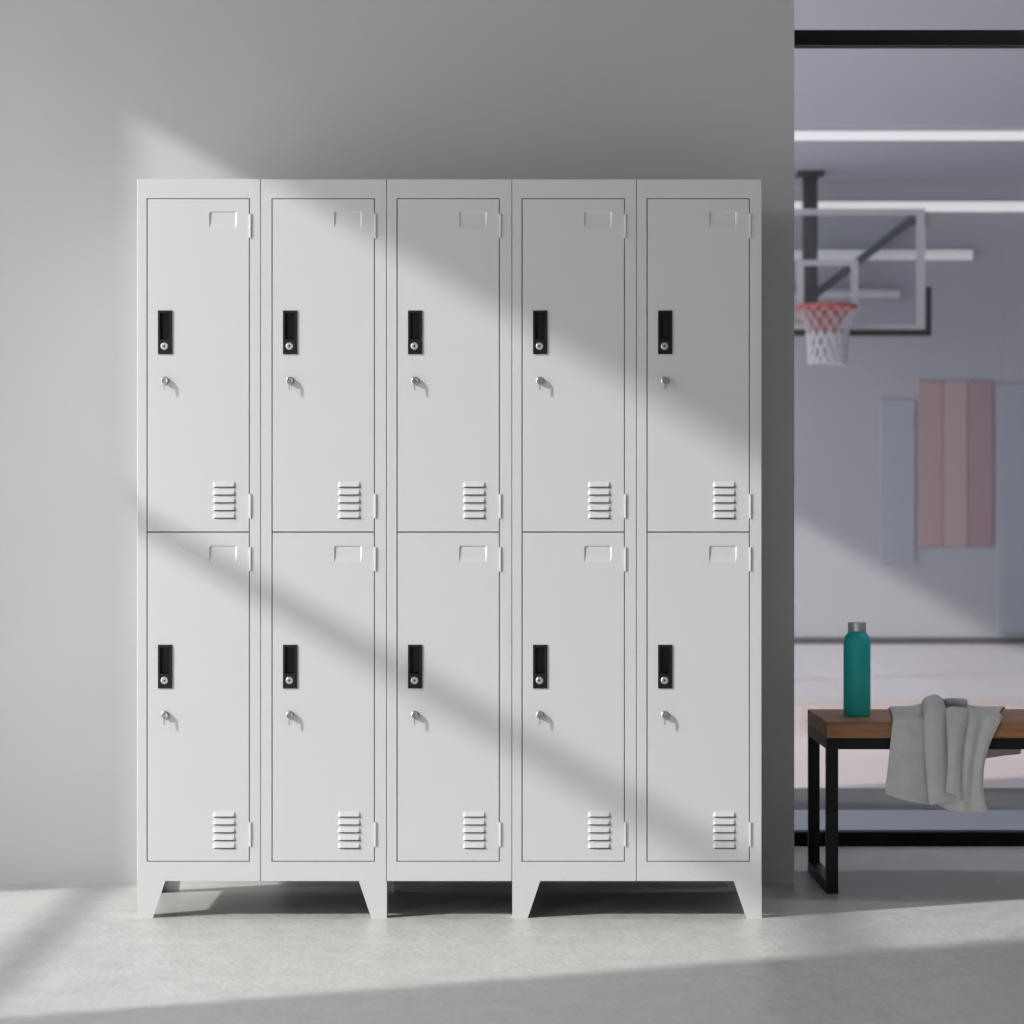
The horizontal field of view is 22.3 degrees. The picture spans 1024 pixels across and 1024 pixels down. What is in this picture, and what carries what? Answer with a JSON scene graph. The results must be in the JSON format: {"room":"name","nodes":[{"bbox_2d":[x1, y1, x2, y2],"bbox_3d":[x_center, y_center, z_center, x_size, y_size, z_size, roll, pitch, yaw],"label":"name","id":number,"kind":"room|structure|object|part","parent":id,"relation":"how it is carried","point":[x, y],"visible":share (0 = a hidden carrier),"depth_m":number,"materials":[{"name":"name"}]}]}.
{"room":"changing room","nodes":[
{"label":"changing room","id":0,"kind":"room"},
{"bbox_2d":[0,0,793,883],"bbox_3d":[-0.890,-0.585,7.557,3.320,3.200,0.926,0,0,0],"label":"wall","id":1,"kind":"structure","parent":0,"point":[98,97],"depth_m":7.09,"materials":[{"name":"grey paint"}]},
{"bbox_2d":[794,30,1023,845],"bbox_3d":[2.035,-0.585,7.920,2.530,3.200,0.060,0,0,0],"label":"window","id":2,"kind":"structure","parent":1,"relation":"in","point":[803,39],"depth_m":7.89,"materials":[{"name":"black metal"}]},
{"bbox_3d":[2.035,-1.440,7.920,2.530,0.046,0.060,0,0,0],"label":"rail","id":3,"kind":"part","parent":2,"relation":"part of","materials":[{"name":"black metal"}]},
{"bbox_2d":[0,810,1023,1023],"bbox_3d":[2.725,1.075,3.553,10.550,0.120,10.606,0,0,0],"label":"floor","id":4,"kind":"structure","parent":0,"point":[909,934],"depth_m":6.03,"materials":[{"name":"concrete"}]},
{"bbox_2d":[137,179,761,917],"bbox_3d":[-0.156,0.091,6.726,1.562,1.848,0.472,0,0,0],"label":"lockers","id":5,"kind":"object","parent":4,"relation":"on","point":[351,551],"visible":1,"depth_m":6.50,"materials":[{"name":"white metal"}]},
{"bbox_3d":[-0.867,0.387,6.505,0.036,0.109,0.014,0,0,0],"label":"handle plate","id":6,"kind":"part","parent":5,"relation":"part of","materials":[{"name":"black plastic"}]},
{"bbox_3d":[-0.867,-0.449,6.505,0.036,0.109,0.014,0,0,0],"label":"handle plate","id":7,"kind":"part","parent":5,"relation":"part of","materials":[{"name":"black plastic"}]},
{"bbox_3d":[-0.784,0.462,6.508,0.253,0.820,0.016,0,0,0],"label":"door","id":8,"kind":"part","parent":5,"relation":"part of","materials":[{"name":"white metal"}]},
{"bbox_3d":[-0.784,-0.367,6.508,0.253,0.831,0.016,0,0,0],"label":"door","id":9,"kind":"part","parent":5,"relation":"part of","materials":[{"name":"white metal"}]},
{"bbox_3d":[-0.555,0.387,6.505,0.036,0.109,0.014,0,0,0],"label":"handle plate","id":10,"kind":"part","parent":5,"relation":"part of","materials":[{"name":"black plastic"}]},
{"bbox_3d":[-0.555,-0.449,6.505,0.036,0.109,0.014,0,0,0],"label":"handle plate","id":11,"kind":"part","parent":5,"relation":"part of","materials":[{"name":"black plastic"}]},
{"bbox_3d":[-0.472,0.462,6.508,0.253,0.820,0.016,0,0,0],"label":"door","id":12,"kind":"part","parent":5,"relation":"part of","materials":[{"name":"white metal"}]},
{"bbox_3d":[-0.472,-0.367,6.508,0.253,0.831,0.016,0,0,0],"label":"door","id":13,"kind":"part","parent":5,"relation":"part of","materials":[{"name":"white metal"}]},
{"bbox_3d":[-0.242,0.387,6.505,0.036,0.109,0.014,0,0,0],"label":"handle plate","id":14,"kind":"part","parent":5,"relation":"part of","materials":[{"name":"black plastic"}]},
{"bbox_3d":[-0.242,-0.449,6.505,0.036,0.109,0.014,0,0,0],"label":"handle plate","id":15,"kind":"part","parent":5,"relation":"part of","materials":[{"name":"black plastic"}]},
{"bbox_3d":[-0.160,0.462,6.508,0.253,0.820,0.016,0,0,0],"label":"door","id":16,"kind":"part","parent":5,"relation":"part of","materials":[{"name":"white metal"}]},
{"bbox_3d":[-0.160,-0.367,6.508,0.253,0.831,0.016,0,0,0],"label":"door","id":17,"kind":"part","parent":5,"relation":"part of","materials":[{"name":"white metal"}]},
{"bbox_3d":[0.070,0.387,6.505,0.036,0.109,0.014,0,0,0],"label":"handle plate","id":18,"kind":"part","parent":5,"relation":"part of","materials":[{"name":"black plastic"}]},
{"bbox_3d":[0.070,-0.449,6.505,0.036,0.109,0.014,0,0,0],"label":"handle plate","id":19,"kind":"part","parent":5,"relation":"part of","materials":[{"name":"black plastic"}]},
{"bbox_3d":[0.153,0.462,6.508,0.253,0.820,0.016,0,0,0],"label":"door","id":20,"kind":"part","parent":5,"relation":"part of","materials":[{"name":"white metal"}]},
{"bbox_3d":[0.153,-0.367,6.508,0.253,0.831,0.016,0,0,0],"label":"door","id":21,"kind":"part","parent":5,"relation":"part of","materials":[{"name":"white metal"}]},
{"bbox_3d":[0.383,0.387,6.505,0.036,0.109,0.014,0,0,0],"label":"handle plate","id":22,"kind":"part","parent":5,"relation":"part of","materials":[{"name":"black plastic"}]},
{"bbox_3d":[0.383,-0.449,6.505,0.036,0.109,0.014,0,0,0],"label":"handle plate","id":23,"kind":"part","parent":5,"relation":"part of","materials":[{"name":"black plastic"}]},
{"bbox_3d":[0.466,0.462,6.508,0.253,0.820,0.016,0,0,0],"label":"door","id":24,"kind":"part","parent":5,"relation":"part of","materials":[{"name":"white metal"}]},
{"bbox_3d":[0.466,-0.367,6.508,0.253,0.831,0.016,0,0,0],"label":"door","id":25,"kind":"part","parent":5,"relation":"part of","materials":[{"name":"white metal"}]},
{"bbox_2d":[808,709,1023,893],"bbox_3d":[1.443,0.786,7.135,1.214,0.457,0.450,0,0,0],"label":"bench","id":26,"kind":"object","parent":4,"relation":"on","point":[828,728],"visible":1,"depth_m":6.91,"materials":[{"name":"brown wood"}]},
{"bbox_3d":[0.852,0.808,7.343,0.031,0.414,0.030,0,0,0],"label":"leg","id":27,"kind":"part","parent":26,"relation":"part of","materials":[{"name":"black metal"}]},
{"bbox_3d":[0.852,1.000,7.135,0.031,0.030,0.386,0,0,0],"label":"foot rail","id":28,"kind":"part","parent":26,"relation":"part of","materials":[{"name":"black metal"}]},
{"bbox_3d":[0.852,0.616,7.135,0.031,0.030,0.386,0,0,0],"label":"rail","id":29,"kind":"part","parent":26,"relation":"part of","materials":[{"name":"black metal"}]},
{"bbox_3d":[0.852,0.808,6.927,0.031,0.414,0.030,0,0,0],"label":"leg","id":30,"kind":"part","parent":26,"relation":"part of","materials":[{"name":"black metal"}]},
{"bbox_2d":[843,622,870,716],"bbox_3d":[0.943,0.430,7.110,0.074,0.257,0.074,0,0,0],"label":"water bottle","id":31,"kind":"object","parent":26,"relation":"on","point":[856,643],"visible":1,"depth_m":7.08,"materials":[{"name":"teal metal"}]},
{"bbox_3d":[1.443,0.580,7.135,1.214,0.043,0.450,0,0,0],"label":"seat","id":32,"kind":"part","parent":26,"relation":"part of","materials":[{"name":"brown wood"}]},
{"bbox_3d":[1.443,0.616,6.927,1.154,0.030,0.030,0,0,0],"label":"rail","id":33,"kind":"part","parent":26,"relation":"part of","materials":[{"name":"black metal"}]},
{"bbox_2d":[885,694,1020,812],"bbox_3d":[1.216,0.645,7.129,0.378,0.306,0.556,0,0,9],"label":"towel","id":34,"kind":"object","parent":26,"relation":"on","point":[938,753],"visible":0.97,"depth_m":6.89,"materials":[{"name":"grey fabric"}]},
{"bbox_2d":[794,180,1023,636],"bbox_3d":[3.000,-0.711,20.075,10.300,3.692,0.150,0,0,0],"label":"wall","id":35,"kind":"structure","parent":0,"point":[840,578],"depth_m":20.00,"materials":[{"name":"paint"}]},
{"bbox_2d":[794,250,972,259],"bbox_3d":[1.466,-1.973,19.957,4.132,0.080,0.084,0,0,0],"label":"linear light","id":36,"kind":"object","parent":35,"relation":"attached to","point":[822,254],"visible":0.36,"depth_m":19.92,"materials":[{"name":"grey"}]},
{"bbox_2d":[880,400,914,562],"bbox_3d":[2.965,-0.235,19.989,0.263,1.254,0.022,0,0,0],"label":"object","id":37,"kind":"object","parent":35,"relation":"attached to","point":[897,417],"visible":1,"depth_m":19.98,"materials":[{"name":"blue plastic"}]},
{"bbox_2d":[794,637,1023,643],"bbox_3d":[3.000,0.990,19.985,10.000,0.050,0.030,0,0,0],"label":"baseboard","id":38,"kind":"structure","parent":35,"relation":"attached to","point":[797,640],"depth_m":19.97,"materials":[{"name":"grey"}]},
{"bbox_2d":[794,201,1023,211],"bbox_3d":[2.950,-2.344,19.957,7.100,0.080,0.084,0,0,0],"label":"linear light","id":39,"kind":"object","parent":35,"relation":"attached to","point":[929,206],"visible":0.35,"depth_m":19.92,"materials":[{"name":"grey"}]},
{"bbox_2d":[917,381,992,546],"bbox_3d":[3.408,-0.369,19.989,0.579,1.277,0.022,0,0,0],"label":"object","id":40,"kind":"object","parent":35,"relation":"attached to","point":[967,405],"visible":1,"depth_m":19.98,"materials":[{"name":"pink plastic"}]},
{"bbox_3d":[3.213,-0.369,19.989,0.189,1.277,0.022,0,0,0],"label":"panel","id":41,"kind":"part","parent":40,"relation":"part of","materials":[{"name":"pink plastic"}]},
{"bbox_3d":[3.408,-0.369,19.989,0.189,1.277,0.022,0,0,0],"label":"panel","id":42,"kind":"part","parent":40,"relation":"part of","materials":[{"name":"pink fabric"}]},
{"bbox_3d":[3.603,-0.369,19.989,0.189,1.277,0.022,0,0,0],"label":"panel","id":43,"kind":"part","parent":40,"relation":"part of","materials":[{"name":"pink plastic"}]},
{"bbox_2d":[998,384,1023,631],"bbox_3d":[4.050,-0.031,19.989,0.632,1.908,0.022,0,0,0],"label":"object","id":44,"kind":"object","parent":35,"relation":"attached to","point":[1010,396],"visible":1,"depth_m":19.98,"materials":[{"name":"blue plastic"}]},
{"bbox_2d":[794,0,1023,179],"bbox_3d":[3.000,-2.617,14.085,10.300,0.120,12.130,0,0,0],"label":"ceiling","id":45,"kind":"structure","parent":0,"point":[833,87],"depth_m":15.88,"materials":[{"name":"grey paint"}]},
{"bbox_2d":[794,289,899,297],"bbox_3d":[1.186,-1.678,19.957,3.573,0.065,0.084,0,0,0],"label":"linear light","id":46,"kind":"object","parent":45,"relation":"attached to","point":[831,293],"visible":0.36,"depth_m":19.92,"materials":[{"name":"grey"}]},
{"bbox_2d":[794,170,931,364],"bbox_3d":[2.241,-1.811,19.277,1.878,1.492,1.463,0,0,0],"label":"basketball hoop","id":47,"kind":"object","parent":45,"relation":"hanging from","point":[824,319],"visible":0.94,"depth_m":19.03,"materials":[{"name":"grey metal"}]},
{"bbox_3d":[2.241,-2.539,19.550,0.200,0.035,0.200,0,0,0],"label":"mounting plate","id":48,"kind":"part","parent":47,"relation":"part of","materials":[{"name":"grey metal"}]},
{"bbox_3d":[2.308,-1.777,19.050,1.436,0.887,0.040,0,0,0],"label":"backboard frame","id":49,"kind":"part","parent":47,"relation":"part of","materials":[{"name":"grey"}]},
{"bbox_2d":[794,127,1023,139],"bbox_3d":[2.950,-2.514,17.300,7.100,0.085,0.100,0,0,0],"label":"linear light","id":50,"kind":"object","parent":45,"relation":"attached to","point":[800,133],"visible":0.45,"depth_m":17.26,"materials":[{"name":"grey"}]},
{"bbox_2d":[794,131,1023,139],"bbox_3d":[2.950,-2.499,17.300,7.100,0.055,0.100,0,0,0],"label":"diffuser","id":51,"kind":"object","parent":50,"relation":"attached to","point":[798,135],"depth_m":17.26,"materials":[{"name":"white plastic"}]},
{"bbox_2d":[794,644,1023,787],"bbox_3d":[2.925,1.075,14.780,10.150,0.120,10.440,0,0,0],"label":"floor","id":52,"kind":"structure","parent":0,"point":[901,674],"depth_m":15.12,"materials":[{"name":"white"}]},
{"bbox_2d":[794,788,1023,809],"bbox_3d":[2.925,1.075,9.208,10.150,0.120,0.704,0,0,0],"label":"trim","id":53,"kind":"structure","parent":0,"point":[848,798],"depth_m":9.15,"materials":[{"name":"grey"}]}
]}

